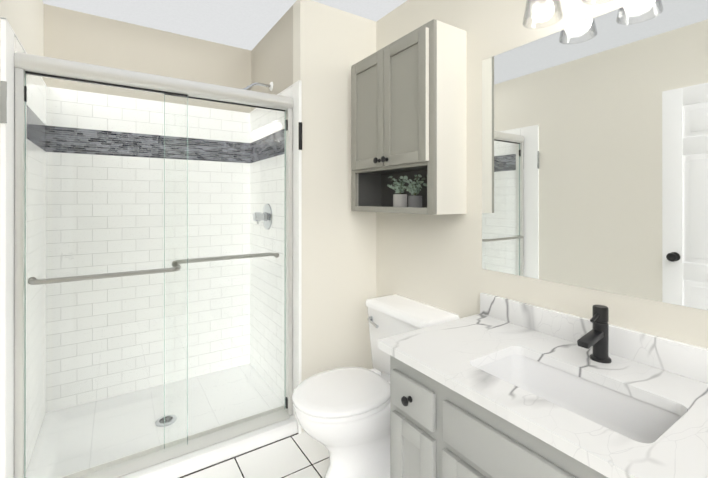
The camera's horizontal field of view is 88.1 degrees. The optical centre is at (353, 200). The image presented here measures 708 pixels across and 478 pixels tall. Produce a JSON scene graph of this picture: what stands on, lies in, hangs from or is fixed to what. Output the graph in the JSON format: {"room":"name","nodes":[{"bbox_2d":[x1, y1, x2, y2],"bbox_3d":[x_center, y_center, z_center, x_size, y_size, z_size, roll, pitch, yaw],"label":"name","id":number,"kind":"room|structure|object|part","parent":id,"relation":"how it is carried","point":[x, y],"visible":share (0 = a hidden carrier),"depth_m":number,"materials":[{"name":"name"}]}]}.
{"room":"bathroom","nodes":[
{"label":"bathroom","id":0,"kind":"room"},
{"bbox_2d":[0,0,43,80],"bbox_3d":[-0.896,0.078,0.688,0.050,2.440,3.470,0,0,-33],"label":"wall","id":1,"kind":"structure","parent":0,"point":[25,19],"depth_m":1.74,"materials":[{"name":"white paint"}]},
{"bbox_2d":[0,17,6,477],"bbox_3d":[-1.284,0.317,1.341,0.014,1.964,0.017,0,0,-33],"label":"trim","id":2,"kind":"structure","parent":1,"relation":"attached to","point":[3,267],"depth_m":1.33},
{"bbox_2d":[0,81,6,122],"bbox_3d":[-1.277,-0.357,1.334,0.017,0.152,0.007,0,0,-33],"label":"trim band","id":3,"kind":"object","parent":1,"relation":"attached to","point":[3,101],"visible":1,"depth_m":1.33,"materials":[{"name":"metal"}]},
{"bbox_2d":[6,22,13,477],"bbox_3d":[-1.316,0.319,1.400,0.002,1.960,0.118,0,0,-33],"label":"trim","id":4,"kind":"structure","parent":1,"relation":"attached to","point":[10,277],"depth_m":1.40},
{"bbox_2d":[2,17,45,85],"bbox_3d":[-1.534,-0.663,1.727,0.014,0.006,0.935,0,0,-33],"label":"trim","id":5,"kind":"structure","parent":1,"relation":"attached to","point":[20,43],"depth_m":1.51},
{"bbox_2d":[14,35,45,471],"bbox_3d":[-1.542,0.290,1.736,0.012,1.900,0.932,0,0,-33],"label":"wall tile","id":6,"kind":"structure","parent":1,"relation":"attached to","point":[35,203],"depth_m":1.85,"materials":[{"name":"white tile"}]},
{"bbox_2d":[44,4,250,112],"bbox_3d":[-1.302,0.081,2.472,1.217,2.440,0.038,0,0,-33],"label":"wall","id":7,"kind":"structure","parent":0,"point":[75,36],"depth_m":2.39,"materials":[{"name":"beige paint"}]},
{"bbox_2d":[46,87,249,412],"bbox_3d":[-1.288,0.291,2.450,1.193,1.900,0.012,0,0,-33],"label":"wall tile","id":8,"kind":"structure","parent":7,"relation":"attached to","point":[104,221],"depth_m":2.38,"materials":[{"name":"white tile"}]},
{"bbox_2d":[42,0,406,50],"bbox_3d":[-0.144,-1.166,1.179,1.845,0.050,3.470,0,0,-33],"label":"ceiling","id":9,"kind":"structure","parent":0,"point":[246,24],"depth_m":2.24,"materials":[{"name":"white paint"}]},
{"bbox_2d":[183,431,329,477],"bbox_3d":[-0.144,1.329,1.176,1.845,0.060,3.470,0,0,-33],"label":"floor","id":10,"kind":"structure","parent":0,"point":[303,454],"depth_m":1.81,"materials":[{"name":"tile"}]},
{"bbox_2d":[26,363,296,477],"bbox_3d":[-1.048,1.266,2.079,1.191,0.068,0.869,0,0,-33],"label":"shower base","id":11,"kind":"object","parent":10,"relation":"on","point":[186,464],"visible":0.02,"depth_m":2.05,"materials":[{"name":"white plastic"}]},
{"bbox_2d":[14,52,292,477],"bbox_3d":[-0.866,0.318,1.802,1.189,1.826,0.159,0,0,-33],"label":"shower door","id":12,"kind":"structure","parent":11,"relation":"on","point":[25,64],"depth_m":1.71,"materials":[{"name":"clear glass"}]},
{"bbox_3d":[-1.070,0.328,1.615,0.567,0.027,0.070,0,0,-33],"label":"handle","id":13,"kind":"part","parent":12,"relation":"part of","materials":[{"name":"silver metal"}]},
{"bbox_3d":[-1.079,0.339,1.650,0.606,1.737,0.006,0,0,-33],"label":"glass","id":14,"kind":"part","parent":12,"relation":"part of","materials":[{"name":"clear glass"}]},
{"bbox_3d":[-0.660,0.340,1.949,0.623,1.737,0.006,0,0,-33],"label":"glass","id":15,"kind":"part","parent":12,"relation":"part of","materials":[{"name":"clear glass"}]},
{"bbox_3d":[-0.681,0.315,1.976,0.556,0.027,0.070,0,0,-33],"label":"handle","id":16,"kind":"part","parent":12,"relation":"part of","materials":[{"name":"silver metal"}]},
{"bbox_2d":[292,294,459,477],"bbox_3d":[0.070,0.924,1.752,0.758,0.752,0.504,0,0,-33],"label":"toilet","id":17,"kind":"object","parent":10,"relation":"on","point":[342,415],"visible":0.73,"depth_m":1.63,"materials":[{"name":"ceramic"}]},
{"bbox_3d":[-0.058,0.864,1.669,0.453,0.026,0.386,0,0,-33],"label":"lid","id":18,"kind":"part","parent":17,"relation":"part of","materials":[{"name":"ceramic"}]},
{"bbox_3d":[-0.059,0.888,1.668,0.445,0.021,0.380,0,0,-33],"label":"seat","id":19,"kind":"part","parent":17,"relation":"part of","materials":[{"name":"ceramic"}]},
{"bbox_3d":[0.100,0.648,1.951,0.033,0.040,0.103,0,0,-33],"label":"handle","id":20,"kind":"part","parent":17,"relation":"part of","materials":[{"name":"silver metal"}]},
{"bbox_3d":[0.285,0.762,1.892,0.220,0.355,0.480,0,0,-33],"label":"tank","id":21,"kind":"part","parent":17,"relation":"part of","materials":[{"name":"ceramic"}]},
{"bbox_3d":[0.285,0.566,1.893,0.244,0.036,0.504,0,0,-33],"label":"tank lid","id":22,"kind":"part","parent":17,"relation":"part of","materials":[{"name":"ceramic"}]},
{"bbox_2d":[378,293,707,477],"bbox_3d":[0.630,0.818,1.025,0.610,0.961,1.110,0,0,-33],"label":"bathroom vanity","id":23,"kind":"object","parent":10,"relation":"on","point":[499,387],"visible":1,"depth_m":1.07,"materials":[{"name":"stone"}]},
{"bbox_3d":[0.194,0.656,1.212,0.018,0.120,0.200,0,0,-33],"label":"drawer","id":24,"kind":"part","parent":23,"relation":"part of","materials":[{"name":"grey wood"}]},
{"bbox_3d":[0.195,0.959,1.212,0.020,0.430,0.200,0,0,-33],"label":"door","id":25,"kind":"part","parent":23,"relation":"part of","materials":[{"name":"grey wood"}]},
{"bbox_3d":[0.339,0.959,0.990,0.020,0.430,0.250,0,0,-33],"label":"door","id":26,"kind":"part","parent":23,"relation":"part of","materials":[{"name":"grey wood"}]},
{"bbox_3d":[0.408,0.656,0.883,0.018,0.120,0.505,0,0,-33],"label":"drawer","id":27,"kind":"part","parent":23,"relation":"part of","materials":[{"name":"grey wood"}]},
{"bbox_2d":[478,354,681,443],"bbox_3d":[0.589,0.602,1.022,0.305,0.124,0.510,0,0,-33],"label":"sink","id":28,"kind":"object","parent":23,"relation":"in","point":[636,417],"depth_m":1.09,"materials":[{"name":"ceramic"}]},
{"bbox_2d":[577,305,611,362],"bbox_3d":[0.750,0.423,1.145,0.146,0.171,0.058,0,0,-33],"label":"faucet","id":29,"kind":"object","parent":23,"relation":"on","point":[597,338],"depth_m":1.15,"materials":[{"name":"black metal"}]},
{"bbox_2d":[251,5,292,110],"bbox_3d":[-0.538,0.081,2.503,0.098,2.440,0.820,0,0,-33],"label":"wall","id":30,"kind":"structure","parent":0,"point":[272,55],"depth_m":2.37,"materials":[{"name":"beige paint"}]},
{"bbox_2d":[243,82,272,90],"bbox_3d":[-0.641,-0.712,2.365,0.226,0.144,0.080,0,0,-33],"label":"shower head","id":31,"kind":"object","parent":30,"relation":"attached to","point":[270,86],"visible":0.67,"depth_m":2.38},
{"bbox_2d":[250,86,292,403],"bbox_3d":[-0.545,0.291,2.413,0.012,1.900,0.886,0,0,-33],"label":"wall tile","id":32,"kind":"structure","parent":30,"relation":"attached to","point":[259,138],"depth_m":2.44,"materials":[{"name":"white tile"}]},
{"bbox_2d":[253,204,271,229],"bbox_3d":[-0.616,0.111,2.428,0.090,0.176,0.176,0,0,-33],"label":"shower valve","id":33,"kind":"object","parent":32,"relation":"attached to","point":[267,210],"depth_m":2.41,"materials":[{"name":"silver metal"}]},
{"bbox_2d":[250,80,301,112],"bbox_3d":[-0.540,-0.662,2.406,0.016,0.006,0.882,0,0,-33],"label":"trim","id":34,"kind":"structure","parent":30,"relation":"attached to","point":[283,91],"depth_m":2.17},
{"bbox_2d":[293,82,297,432],"bbox_3d":[-0.330,0.320,2.070,0.002,1.960,0.072,0,0,-33],"label":"trim","id":35,"kind":"structure","parent":30,"relation":"attached to","point":[295,235],"depth_m":2.07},
{"bbox_2d":[293,0,375,431],"bbox_3d":[-0.086,0.081,2.248,0.578,2.440,0.100,0,0,-33],"label":"wall","id":36,"kind":"structure","parent":0,"point":[331,46],"depth_m":2.16,"materials":[{"name":"white paint"}]},
{"bbox_2d":[179,433,297,477],"bbox_3d":[-0.803,1.298,1.717,1.207,0.004,0.006,0,0,-33],"label":"trim","id":37,"kind":"structure","parent":36,"relation":"attached to","point":[238,455],"depth_m":1.86,"materials":[{"name":"white tile"}]},
{"bbox_2d":[298,81,301,433],"bbox_3d":[-0.302,0.318,2.039,0.016,1.964,0.010,0,0,-33],"label":"trim","id":38,"kind":"structure","parent":36,"relation":"attached to","point":[299,245],"depth_m":2.04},
{"bbox_2d":[299,122,301,149],"bbox_3d":[-0.298,-0.356,2.034,0.020,0.152,0.007,0,0,-33],"label":"trim band","id":39,"kind":"object","parent":36,"relation":"attached to","point":[300,135],"visible":0.93,"depth_m":2.03,"materials":[{"name":"black metal"}]},
{"bbox_2d":[376,0,707,348],"bbox_3d":[0.831,0.079,1.324,0.050,2.440,2.650,0,0,-33],"label":"wall","id":40,"kind":"structure","parent":0,"point":[434,260],"depth_m":1.69,"materials":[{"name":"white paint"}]},
{"bbox_2d":[351,19,466,214],"bbox_3d":[0.235,-0.367,1.942,0.271,0.865,0.675,0,0,-33],"label":"upper cabinet","id":41,"kind":"object","parent":40,"relation":"attached to","point":[409,105],"visible":1,"depth_m":1.73,"materials":[{"name":"grey wood"}]},
{"bbox_3d":[0.074,-0.473,2.022,0.020,0.598,0.306,0,0,-33],"label":"door","id":42,"kind":"part","parent":41,"relation":"part of","materials":[{"name":"grey wood"}]},
{"bbox_2d":[365,166,426,173],"bbox_3d":[0.272,-0.171,1.965,0.172,0.018,0.639,0,0,-33],"label":"shelf","id":43,"kind":"object","parent":41,"relation":"attached to","point":[420,169],"depth_m":2.00,"materials":[{"name":"grey wood"}]},
{"bbox_2d":[393,194,406,206],"bbox_3d":[0.251,0.007,1.990,0.076,0.076,0.076,0,0,-33],"label":"plant pot","id":44,"kind":"object","parent":41,"relation":"on","point":[399,200],"visible":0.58,"depth_m":1.96,"materials":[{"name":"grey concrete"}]},
{"bbox_2d":[387,174,426,195],"bbox_3d":[0.278,-0.080,1.952,0.135,0.110,0.322,0,0,-33],"label":"leaves","id":45,"kind":"object","parent":44,"relation":"in","point":[411,189],"visible":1,"depth_m":1.93,"materials":[{"name":"green plant"}]},
{"bbox_3d":[0.243,-0.473,1.762,0.020,0.598,0.306,0,0,-33],"label":"door","id":46,"kind":"part","parent":41,"relation":"part of","materials":[{"name":"grey wood"}]},
{"bbox_2d":[408,196,421,207],"bbox_3d":[0.317,0.011,1.900,0.072,0.068,0.072,0,0,-33],"label":"plant pot","id":47,"kind":"object","parent":41,"relation":"on","point":[414,201],"visible":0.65,"depth_m":1.87,"materials":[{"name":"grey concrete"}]},
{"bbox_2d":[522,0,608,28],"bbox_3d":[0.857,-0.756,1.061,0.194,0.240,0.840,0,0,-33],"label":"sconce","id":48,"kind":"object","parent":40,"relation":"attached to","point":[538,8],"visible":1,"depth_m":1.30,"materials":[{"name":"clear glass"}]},
{"bbox_3d":[0.666,-0.707,1.295,0.128,0.142,0.128,0,0,-33],"label":"lamp shade","id":49,"kind":"part","parent":48,"relation":"part of","materials":[{"name":"clear glass"}]},
{"bbox_2d":[480,293,707,383],"bbox_3d":[0.878,0.463,1.187,0.020,0.092,1.110,0,0,-33],"label":"backsplash","id":50,"kind":"structure","parent":40,"relation":"attached to","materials":[{"name":"stone"}]},
{"bbox_2d":[482,0,707,309],"bbox_3d":[0.898,-0.161,1.171,0.006,0.940,1.160,0,0,-33],"label":"mirror","id":51,"kind":"object","parent":40,"relation":"attached to","point":[595,153],"visible":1,"depth_m":1.24,"materials":[{"name":"clear glass"}]}
]}

